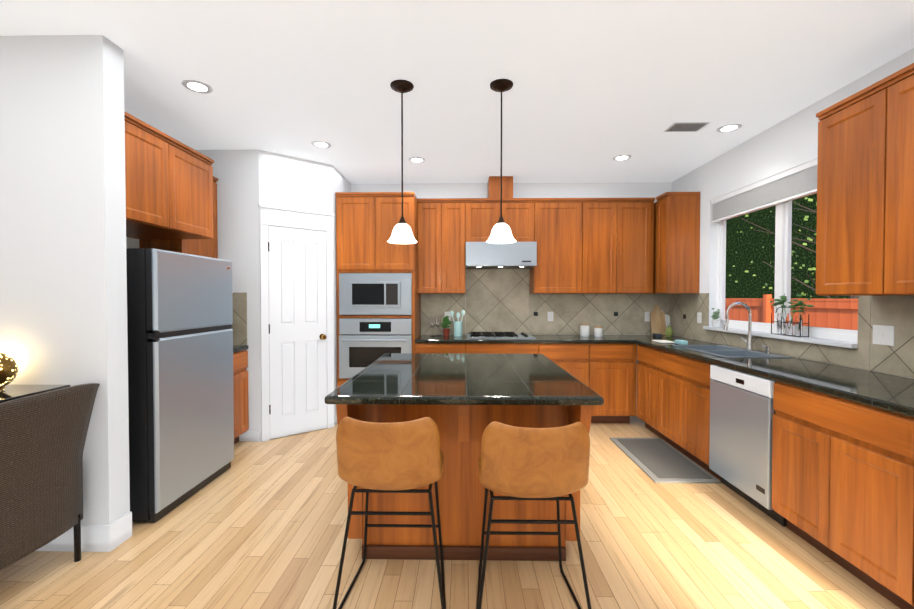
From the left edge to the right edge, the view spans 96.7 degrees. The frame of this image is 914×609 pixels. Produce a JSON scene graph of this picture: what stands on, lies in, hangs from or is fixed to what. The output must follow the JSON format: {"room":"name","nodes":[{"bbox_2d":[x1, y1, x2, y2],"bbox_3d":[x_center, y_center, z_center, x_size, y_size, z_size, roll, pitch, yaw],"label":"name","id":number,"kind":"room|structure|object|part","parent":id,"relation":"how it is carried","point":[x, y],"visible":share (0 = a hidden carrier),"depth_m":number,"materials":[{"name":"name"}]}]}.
{"room":"kitchen","nodes":[
{"label":"kitchen","id":0,"kind":"room"},
{"bbox_2d":[0,35,129,524],"bbox_3d":[-3.797,-0.051,2.265,3.854,2.750,0.134,0,1,1],"label":"wall","id":1,"kind":"structure","parent":0,"point":[63,291],"depth_m":2.17,"materials":[{"name":"white paint"}]},
{"bbox_2d":[36,512,131,551],"bbox_3d":[-3.741,1.254,2.280,3.766,0.140,0.146,0,1,1],"label":"baseboard","id":2,"kind":"structure","parent":1,"relation":"attached to","point":[107,538],"depth_m":2.18,"materials":[{"name":"white"}]},
{"bbox_2d":[126,237,138,247],"bbox_3d":[-2.662,-0.074,3.645,0.120,2.750,2.930,0,1,1],"label":"wall","id":3,"kind":"structure","parent":0,"point":[132,243],"depth_m":3.26,"materials":[{"name":"white paint"}]},
{"bbox_2d":[124,111,171,230],"bbox_3d":[-2.308,-0.841,2.571,0.618,0.640,0.500,0,1,1],"label":"upper cabinet","id":4,"kind":"object","parent":3,"relation":"attached to","point":[171,192],"depth_m":2.64,"materials":[{"name":"brown wood"}]},
{"bbox_2d":[126,138,215,242],"bbox_3d":[-2.300,-0.849,3.071,0.618,0.640,0.500,0,1,1],"label":"upper cabinet","id":5,"kind":"object","parent":3,"relation":"attached to","point":[193,180],"depth_m":3.08,"materials":[{"name":"brown wood"}]},
{"bbox_2d":[139,178,217,258],"bbox_3d":[-2.426,-0.643,3.575,0.348,1.070,0.498,0,1,1],"label":"upper cabinet","id":6,"kind":"object","parent":3,"relation":"attached to","point":[210,250],"depth_m":3.38,"materials":[{"name":"brown wood"}]},
{"bbox_2d":[232,293,246,344],"bbox_3d":[-2.292,0.140,3.552,0.619,0.494,0.569,0,1,1],"label":"backsplash","id":7,"kind":"structure","parent":3,"relation":"attached to","point":[239,326],"depth_m":3.82,"materials":[{"name":"tile"}]},
{"bbox_2d":[196,149,350,440],"bbox_3d":[-1.944,-0.087,4.403,1.290,2.750,1.150,0,1,1],"label":"wall","id":8,"kind":"structure","parent":0,"point":[249,181],"depth_m":3.83,"materials":[{"name":"white paint"}]},
{"bbox_2d":[251,431,260,441],"bbox_3d":[-1.903,1.248,3.844,0.090,0.100,0.012,0,1,1],"label":"baseboard","id":9,"kind":"structure","parent":8,"relation":"attached to","point":[255,436],"depth_m":3.84,"materials":[{"name":"white"}]},
{"bbox_2d":[258,204,333,441],"bbox_3d":[-1.569,0.177,4.037,0.721,2.235,0.034,-1,1,-38],"label":"door frame","id":10,"kind":"structure","parent":8,"relation":"attached to","point":[270,215],"depth_m":3.91,"materials":[{"name":"white wood"}]},
{"bbox_2d":[268,226,326,438],"bbox_3d":[-1.562,0.266,4.041,0.462,2.033,0.370,0,1,1],"label":"pantry door","id":11,"kind":"structure","parent":8,"relation":"in","point":[297,333],"depth_m":4.03,"materials":[{"name":"white wood"}]},
{"bbox_2d":[0,416,899,608],"bbox_3d":[-1.517,1.378,0.870,8.460,0.060,8.650,0,1,1],"label":"floor","id":12,"kind":"structure","parent":0,"point":[259,525],"depth_m":2.10,"materials":[{"name":"brown wood"}]},
{"bbox_2d":[0,384,69,402],"bbox_3d":[-2.746,0.881,1.844,1.370,0.900,0.675,0,1,1],"label":"console table","id":13,"kind":"object","parent":12,"relation":"on","point":[9,392],"visible":0.23,"depth_m":2.02,"materials":[{"name":"black"}]},
{"bbox_2d":[0,353,17,390],"bbox_3d":[-2.298,0.330,2.000,0.190,0.195,0.190,0,1,1],"label":"table lamp","id":14,"kind":"object","parent":13,"relation":"on","point":[8,369],"visible":1,"depth_m":2.00,"materials":[{"name":"brown metal"}]},
{"bbox_2d":[0,383,99,568],"bbox_3d":[-2.160,0.876,1.897,0.590,0.950,0.549,0,1,1],"label":"sofa","id":15,"kind":"object","parent":12,"relation":"on","point":[43,435],"visible":0.98,"depth_m":1.88,"materials":[{"name":"brown wicker"}]},
{"bbox_2d":[126,248,233,522],"bbox_3d":[-2.184,0.487,2.841,0.800,1.655,0.820,0,1,1],"label":"refrigerator","id":16,"kind":"object","parent":12,"relation":"on","point":[180,371],"visible":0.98,"depth_m":2.59,"materials":[{"name":"silver metal"}]},
{"bbox_2d":[233,350,248,444],"bbox_3d":[-2.286,0.866,3.565,0.630,0.874,0.562,0,1,1],"label":"base cabinet","id":17,"kind":"object","parent":12,"relation":"on","point":[240,393],"visible":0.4,"depth_m":3.71,"materials":[{"name":"brown wood"}]},
{"bbox_2d":[233,345,247,352],"bbox_3d":[-2.284,0.408,3.555,0.633,0.040,0.568,0,1,1],"label":"countertop","id":18,"kind":"structure","parent":17,"relation":"on","point":[237,348],"depth_m":3.72,"materials":[{"name":"stone"}]},
{"bbox_2d":[340,404,343,421],"bbox_3d":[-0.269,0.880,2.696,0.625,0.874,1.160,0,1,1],"label":"base cabinet","id":19,"kind":"object","parent":12,"relation":"on","point":[341,405],"depth_m":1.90,"materials":[{"name":"brown wood"}]},
{"bbox_2d":[325,353,603,404],"bbox_3d":[0.041,0.424,2.554,1.270,0.040,1.440,0,1,1],"label":"countertop","id":20,"kind":"structure","parent":19,"relation":"on","point":[455,379],"depth_m":2.14,"materials":[{"name":"stone"}]},
{"bbox_2d":[335,192,420,387],"bbox_3d":[-0.867,0.045,4.613,0.837,2.480,0.695,0,1,1],"label":"tall cabinet","id":21,"kind":"object","parent":12,"relation":"on","point":[378,306],"visible":0.83,"depth_m":4.33,"materials":[{"name":"brown wood"}]},
{"bbox_2d":[339,318,411,377],"bbox_3d":[-0.868,0.467,4.566,0.777,0.638,0.587,0,1,1],"label":"wall oven","id":22,"kind":"object","parent":21,"relation":"in","point":[362,341],"depth_m":4.33,"materials":[{"name":"silver metal"}]},
{"bbox_2d":[339,273,411,314],"bbox_3d":[-0.868,-0.114,4.554,0.777,0.444,0.491,0,1,1],"label":"microwave","id":23,"kind":"object","parent":21,"relation":"in","point":[359,293],"depth_m":4.32,"materials":[{"name":"silver metal"}]},
{"bbox_2d":[333,417,445,608],"bbox_3d":[-0.281,0.891,1.844,0.481,0.879,0.492,0,1,1],"label":"seat","id":24,"kind":"object","parent":12,"relation":"on","point":[396,457],"visible":1,"depth_m":1.64,"materials":[{"name":"beige leather"}]},
{"bbox_3d":[-0.280,1.062,1.882,0.481,0.536,0.421,0,1,1],"label":"bar stool frame","id":25,"kind":"part","parent":24,"relation":"part of","materials":[{"name":"black metal"}]},
{"bbox_2d":[344,404,467,559],"bbox_3d":[-0.259,0.880,2.696,0.605,0.874,1.160,0,1,1],"label":"base cabinet","id":26,"kind":"object","parent":12,"relation":"on","point":[461,488],"depth_m":2.12,"materials":[{"name":"brown wood"}]},
{"bbox_2d":[415,343,466,352],"bbox_3d":[-0.176,0.847,4.648,0.544,0.874,0.630,0,1,1],"label":"base cabinet","id":27,"kind":"object","parent":12,"relation":"on","point":[419,347],"depth_m":4.33,"materials":[{"name":"brown wood"}]},
{"bbox_2d":[415,334,634,343],"bbox_3d":[0.708,0.390,4.619,2.310,0.040,0.645,0,1,1],"label":"countertop","id":28,"kind":"structure","parent":27,"relation":"on","point":[423,338],"depth_m":4.33,"materials":[{"name":"stone"}]},
{"bbox_2d":[430,316,440,335],"bbox_3d":[-0.250,0.254,4.736,0.152,0.225,0.068,-1,1,-44],"label":"glasses","id":29,"kind":"object","parent":28,"relation":"on","point":[436,321],"visible":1,"depth_m":4.73,"materials":[{"name":"clear glass"}]},
{"bbox_2d":[440,316,451,335],"bbox_3d":[-0.126,0.248,4.789,0.137,0.235,0.187,0,1,1],"label":"potted plant","id":30,"kind":"object","parent":28,"relation":"on","point":[446,321],"visible":1,"depth_m":4.75,"materials":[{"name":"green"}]},
{"bbox_2d":[450,310,464,335],"bbox_3d":[0.006,0.215,4.741,0.174,0.304,0.099,0,1,1],"label":"utensil crock","id":31,"kind":"object","parent":28,"relation":"on","point":[458,328],"visible":1,"depth_m":4.71,"materials":[{"name":"teal ceramic"}]},
{"bbox_2d":[467,332,535,338],"bbox_3d":[0.484,0.349,4.636,0.747,0.040,0.480,0,1,1],"label":"gas cooktop","id":32,"kind":"object","parent":28,"relation":"in","point":[493,335],"visible":1,"depth_m":4.51,"materials":[{"name":"silver metal"}]},
{"bbox_2d":[580,323,589,336],"bbox_3d":[1.478,0.293,4.699,0.108,0.149,0.107,0,1,1],"label":"canister","id":33,"kind":"object","parent":28,"relation":"on","point":[585,329],"depth_m":4.66,"materials":[{"name":"white ceramic"}]},
{"bbox_2d":[594,326,602,336],"bbox_3d":[1.627,0.308,4.677,0.094,0.119,0.093,0,1,1],"label":"canister","id":34,"kind":"object","parent":28,"relation":"on","point":[598,330],"depth_m":4.64,"materials":[{"name":"white ceramic"}]},
{"bbox_2d":[467,343,538,353],"bbox_3d":[0.484,0.848,4.637,0.777,0.874,0.630,0,1,1],"label":"base cabinet","id":35,"kind":"object","parent":12,"relation":"on","point":[490,348],"depth_m":4.32,"materials":[{"name":"brown wood"}]},
{"bbox_2d":[468,405,583,560],"bbox_3d":[0.346,0.880,2.686,0.605,0.874,1.160,0,1,1],"label":"base cabinet","id":36,"kind":"object","parent":12,"relation":"on","point":[501,547],"depth_m":2.11,"materials":[{"name":"brown wood"}]},
{"bbox_2d":[476,421,591,608],"bbox_3d":[0.313,0.892,1.779,0.481,0.879,0.492,0,1,1],"label":"seat","id":37,"kind":"object","parent":12,"relation":"on","point":[519,463],"visible":1,"depth_m":1.58,"materials":[{"name":"beige leather"}]},
{"bbox_3d":[0.314,1.063,1.818,0.481,0.536,0.421,0,1,1],"label":"bar stool frame","id":38,"kind":"part","parent":37,"relation":"part of","materials":[{"name":"black metal"}]},
{"bbox_2d":[539,344,590,388],"bbox_3d":[1.140,0.848,4.627,0.535,0.874,0.630,0,1,1],"label":"base cabinet","id":39,"kind":"object","parent":12,"relation":"on","point":[575,359],"depth_m":4.31,"materials":[{"name":"brown wood"}]},
{"bbox_2d":[584,405,587,429],"bbox_3d":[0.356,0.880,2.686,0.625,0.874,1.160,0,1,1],"label":"base cabinet","id":40,"kind":"object","parent":12,"relation":"on","point":[585,406],"depth_m":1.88,"materials":[{"name":"brown wood"}]},
{"bbox_2d":[591,344,635,422],"bbox_3d":[1.659,0.848,4.618,0.502,0.874,0.630,0,1,1],"label":"base cabinet","id":41,"kind":"object","parent":12,"relation":"on","point":[607,372],"depth_m":4.31,"materials":[{"name":"brown wood"}]},
{"bbox_2d":[610,438,721,482],"bbox_3d":[1.708,1.296,3.451,0.485,0.016,0.940,0,1,1],"label":"kitchen mat","id":42,"kind":"object","parent":12,"relation":"on","point":[657,460],"visible":0.98,"depth_m":3.33,"materials":[{"name":"grey"}]},
{"bbox_2d":[636,344,713,433],"bbox_3d":[2.224,0.858,4.036,0.680,0.874,0.480,0,1,1],"label":"base cabinet","id":43,"kind":"object","parent":12,"relation":"on","point":[649,359],"depth_m":3.97,"materials":[{"name":"brown wood"}]},
{"bbox_2d":[656,368,720,480],"bbox_3d":[2.214,0.955,3.397,0.678,0.700,0.800,0,1,1],"label":"base cabinet","id":44,"kind":"object","parent":12,"relation":"on","point":[682,394],"depth_m":3.34,"materials":[{"name":"brown wood"}]},
{"bbox_2d":[709,365,786,526],"bbox_3d":[2.158,0.880,2.697,0.612,0.869,0.590,0,1,1],"label":"dishwasher","id":45,"kind":"object","parent":12,"relation":"on","point":[742,411],"visible":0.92,"depth_m":2.63,"materials":[{"name":"silver metal"}]},
{"bbox_2d":[772,381,907,608],"bbox_3d":[2.191,0.892,2.016,0.680,0.874,0.760,0,1,1],"label":"base cabinet","id":46,"kind":"object","parent":12,"relation":"on","point":[843,483],"depth_m":1.95,"materials":[{"name":"brown wood"}]},
{"bbox_2d":[904,416,913,608],"bbox_3d":[2.178,0.904,1.256,0.680,0.874,0.760,0,1,1],"label":"base cabinet","id":47,"kind":"object","parent":12,"relation":"on","point":[908,504],"depth_m":1.66,"materials":[{"name":"brown wood"}]},
{"bbox_2d":[623,302,913,417],"bbox_3d":[2.204,0.277,2.890,0.683,0.583,4.048,0,1,1],"label":"countertop","id":48,"kind":"structure","parent":47,"relation":"on","point":[890,393],"depth_m":2.46,"materials":[{"name":"stone"}]},
{"bbox_2d":[653,333,661,336],"bbox_3d":[2.321,0.352,4.706,0.070,0.030,0.080,0,1,1],"label":"coasters","id":49,"kind":"object","parent":48,"relation":"on","point":[657,334],"visible":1,"depth_m":4.67,"materials":[{"name":"grey"}]},
{"bbox_2d":[650,305,670,334],"bbox_3d":[2.426,0.186,4.840,0.245,0.356,0.108,0,1,1],"label":"cutting boards","id":50,"kind":"object","parent":48,"relation":"on","point":[659,320],"visible":0.85,"depth_m":4.83,"materials":[{"name":"brown wood"}]},
{"bbox_2d":[652,340,673,342],"bbox_3d":[2.076,0.372,4.080,0.140,0.012,0.220,0,1,1],"label":"cloth","id":51,"kind":"object","parent":48,"relation":"on","point":[663,341],"visible":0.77,"depth_m":4.03,"materials":[{"name":"white fabric"}]},
{"bbox_2d":[665,323,673,335],"bbox_3d":[2.446,0.290,4.683,0.090,0.156,0.090,0,1,1],"label":"pear","id":52,"kind":"object","parent":48,"relation":"on","point":[668,331],"visible":1,"depth_m":4.66,"materials":[{"name":"green food"}]},
{"bbox_2d":[674,340,687,344],"bbox_3d":[2.143,0.361,3.884,0.080,0.040,0.110,0,1,1],"label":"sponge","id":53,"kind":"object","parent":48,"relation":"on","point":[682,342],"visible":0.96,"depth_m":3.83,"materials":[{"name":"teal fabric"}]},
{"bbox_2d":[672,345,789,357],"bbox_3d":[2.240,0.472,3.404,0.474,0.177,0.774,0,1,1],"label":"sink","id":54,"kind":"object","parent":48,"relation":"in","point":[722,351],"depth_m":3.39,"materials":[{"name":"silver metal"}]},
{"bbox_2d":[0,0,913,183],"bbox_3d":[-1.517,-1.432,0.822,8.460,0.060,8.650,0,1,1],"label":"ceiling","id":55,"kind":"structure","parent":0,"point":[593,91],"depth_m":2.50,"materials":[{"name":"white paint"}]},
{"bbox_2d":[181,80,212,93],"bbox_3d":[-1.707,-1.430,2.671,0.175,0.004,0.175,0,1,-8],"label":"recessed light","id":56,"kind":"object","parent":55,"relation":"in","point":[197,86],"depth_m":2.66,"materials":[{"name":"white plastic"}]},
{"bbox_2d":[311,141,330,147],"bbox_3d":[-1.230,-1.447,3.683,0.175,0.004,0.175,0,1,-8],"label":"recessed light","id":57,"kind":"object","parent":55,"relation":"in","point":[319,144],"depth_m":3.67,"materials":[{"name":"white plastic"}]},
{"bbox_2d":[387,80,416,243],"bbox_3d":[-0.360,-0.919,2.668,0.196,1.025,0.196,0,1,1],"label":"pendant light","id":58,"kind":"object","parent":55,"relation":"hanging from","point":[402,233],"visible":1,"depth_m":2.65,"materials":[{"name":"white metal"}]},
{"bbox_2d":[408,157,425,162],"bbox_3d":[-0.403,-1.454,4.090,0.175,0.004,0.175,0,1,-5],"label":"recessed light","id":59,"kind":"object","parent":55,"relation":"in","point":[413,159],"depth_m":4.07,"materials":[{"name":"white plastic"}]},
{"bbox_2d":[486,79,515,243],"bbox_3d":[0.290,-0.919,2.657,0.196,1.025,0.196,0,1,1],"label":"pendant light","id":60,"kind":"object","parent":55,"relation":"hanging from","point":[501,233],"visible":1,"depth_m":2.63,"materials":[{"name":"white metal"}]},
{"bbox_2d":[613,155,631,160],"bbox_3d":[1.636,-1.453,4.026,0.175,0.004,0.175,0,1,-20],"label":"recessed light","id":61,"kind":"object","parent":55,"relation":"in","point":[620,157],"depth_m":4.01,"materials":[{"name":"white plastic"}]},
{"bbox_2d":[663,122,709,131],"bbox_3d":[1.860,-1.439,3.297,0.280,0.008,0.180,0,1,1],"label":"ceiling vent","id":62,"kind":"object","parent":55,"relation":"in","point":[685,126],"visible":1,"depth_m":3.28,"materials":[{"name":"grey metal"}]},
{"bbox_2d":[716,123,741,132],"bbox_3d":[2.224,-1.441,3.322,0.175,0.004,0.175,0,1,-5],"label":"recessed light","id":63,"kind":"object","parent":55,"relation":"in","point":[730,127],"depth_m":3.32,"materials":[{"name":"white plastic"}]},
{"bbox_2d":[351,182,671,392],"bbox_3d":[0.051,-0.097,5.005,5.460,2.750,0.120,0,1,1],"label":"wall","id":64,"kind":"structure","parent":0,"point":[563,190],"depth_m":4.91,"materials":[{"name":"white paint"}]},
{"bbox_2d":[417,176,654,293],"bbox_3d":[0.885,-0.796,4.740,2.661,1.338,0.356,0,1,1],"label":"upper cabinet","id":65,"kind":"object","parent":64,"relation":"attached to","point":[595,245],"visible":0.92,"depth_m":4.57,"materials":[{"name":"brown wood"}]},
{"bbox_2d":[466,242,536,268],"bbox_3d":[0.485,-0.554,4.669,0.771,0.269,0.502,0,1,1],"label":"range hood","id":66,"kind":"object","parent":65,"relation":"attached to","point":[514,255],"visible":1,"depth_m":4.43,"materials":[{"name":"silver metal"}]},
{"bbox_2d":[421,247,668,334],"bbox_3d":[1.057,-0.165,4.923,3.000,1.058,0.007,0,1,1],"label":"tile backsplash","id":67,"kind":"structure","parent":64,"relation":"attached to","point":[496,300],"depth_m":4.93,"materials":[{"name":"beige tile"}]},
{"bbox_2d":[548,312,552,320],"bbox_3d":[1.133,0.145,4.919,0.070,0.115,0.007,0,1,1],"label":"outlet","id":68,"kind":"object","parent":67,"relation":"attached to","point":[550,314],"depth_m":4.92,"materials":[{"name":"white plastic"}]},
{"bbox_2d":[645,312,649,320],"bbox_3d":[2.301,0.146,4.900,0.070,0.115,0.007,0,1,1],"label":"outlet","id":69,"kind":"object","parent":67,"relation":"attached to","point":[647,314],"depth_m":4.90,"materials":[{"name":"white plastic"}]},
{"bbox_2d":[651,203,654,293],"bbox_3d":[2.411,-0.641,4.717,0.328,1.030,0.358,0,1,1],"label":"upper cabinet","id":70,"kind":"object","parent":64,"relation":"attached to","point":[654,203],"depth_m":4.62,"materials":[{"name":"brown wood"}]},
{"bbox_2d":[672,48,913,378],"bbox_3d":[2.583,-0.026,0.789,0.140,2.750,8.470,0,1,1],"label":"wall","id":71,"kind":"structure","parent":0,"point":[788,143],"depth_m":3.47,"materials":[{"name":"white paint"}]},
{"bbox_2d":[655,192,699,293],"bbox_3d":[2.396,-0.656,4.418,0.348,1.070,0.240,0,1,1],"label":"upper cabinet","id":72,"kind":"object","parent":71,"relation":"attached to","point":[677,214],"depth_m":4.30,"materials":[{"name":"brown wood"}]},
{"bbox_2d":[703,326,857,348],"bbox_3d":[2.602,0.251,3.369,0.185,0.029,1.600,0,1,1],"label":"window sill","id":73,"kind":"structure","parent":71,"relation":"attached to","point":[839,343],"depth_m":3.02,"materials":[{"name":"white"}]},
{"bbox_2d":[711,308,720,326],"bbox_3d":[2.559,0.128,4.017,0.096,0.190,0.121,0,1,1],"label":"potted plant","id":74,"kind":"object","parent":73,"relation":"on","point":[714,316],"visible":1,"depth_m":4.00,"materials":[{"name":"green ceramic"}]},
{"bbox_2d":[769,294,813,336],"bbox_3d":[2.545,0.077,3.118,0.127,0.323,0.389,0,1,6],"label":"potted plants","id":75,"kind":"object","parent":73,"relation":"on","point":[798,322],"visible":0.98,"depth_m":3.10,"materials":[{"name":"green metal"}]},
{"bbox_2d":[716,193,857,341],"bbox_3d":[2.654,-0.404,3.342,0.070,1.280,1.570,0,1,1],"label":"window","id":76,"kind":"structure","parent":71,"relation":"in","point":[783,226],"depth_m":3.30,"materials":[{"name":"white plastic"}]},
{"bbox_2d":[711,158,817,222],"bbox_3d":[2.589,-0.928,3.334,0.060,0.228,1.550,0,1,1],"label":"window blinds","id":77,"kind":"object","parent":76,"relation":"attached to","point":[797,182],"visible":0.71,"depth_m":3.34,"materials":[{"name":"white plastic"}]},
{"bbox_2d":[669,293,913,377],"bbox_3d":[2.542,0.001,2.880,0.007,0.794,4.049,0,1,1],"label":"tile backsplash","id":78,"kind":"structure","parent":71,"relation":"attached to","point":[897,311],"depth_m":2.56,"materials":[{"name":"beige tile"}]},
{"bbox_2d":[534,312,685,318],"bbox_3d":[1.748,0.125,4.739,1.641,0.065,0.346,0,1,1],"label":"accent tiles","id":79,"kind":"structure","parent":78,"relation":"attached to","point":[615,314],"depth_m":4.91,"materials":[{"name":"grey tile"}]},
{"bbox_2d":[697,312,701,322],"bbox_3d":[2.558,0.140,4.288,0.007,0.115,0.070,0,1,1],"label":"outlet","id":80,"kind":"object","parent":78,"relation":"attached to","point":[699,314],"depth_m":4.28,"materials":[{"name":"white plastic"}]},
{"bbox_2d":[873,325,894,345],"bbox_3d":[2.527,0.181,2.409,0.007,0.115,0.120,0,1,1],"label":"outlet","id":81,"kind":"object","parent":78,"relation":"attached to","point":[883,335],"depth_m":2.41,"materials":[{"name":"white plastic"}]},
{"bbox_2d":[816,81,878,295],"bbox_3d":[2.361,-0.603,2.274,0.348,1.104,0.404,0,1,1],"label":"upper cabinet","id":82,"kind":"object","parent":71,"relation":"attached to","point":[865,211],"depth_m":2.27,"materials":[{"name":"brown wood"}]},
{"bbox_2d":[875,63,913,295],"bbox_3d":[2.354,-0.597,1.871,0.348,1.104,0.404,0,1,1],"label":"upper cabinet","id":83,"kind":"object","parent":71,"relation":"attached to","point":[895,275],"depth_m":2.02,"materials":[{"name":"brown wood"}]}
]}

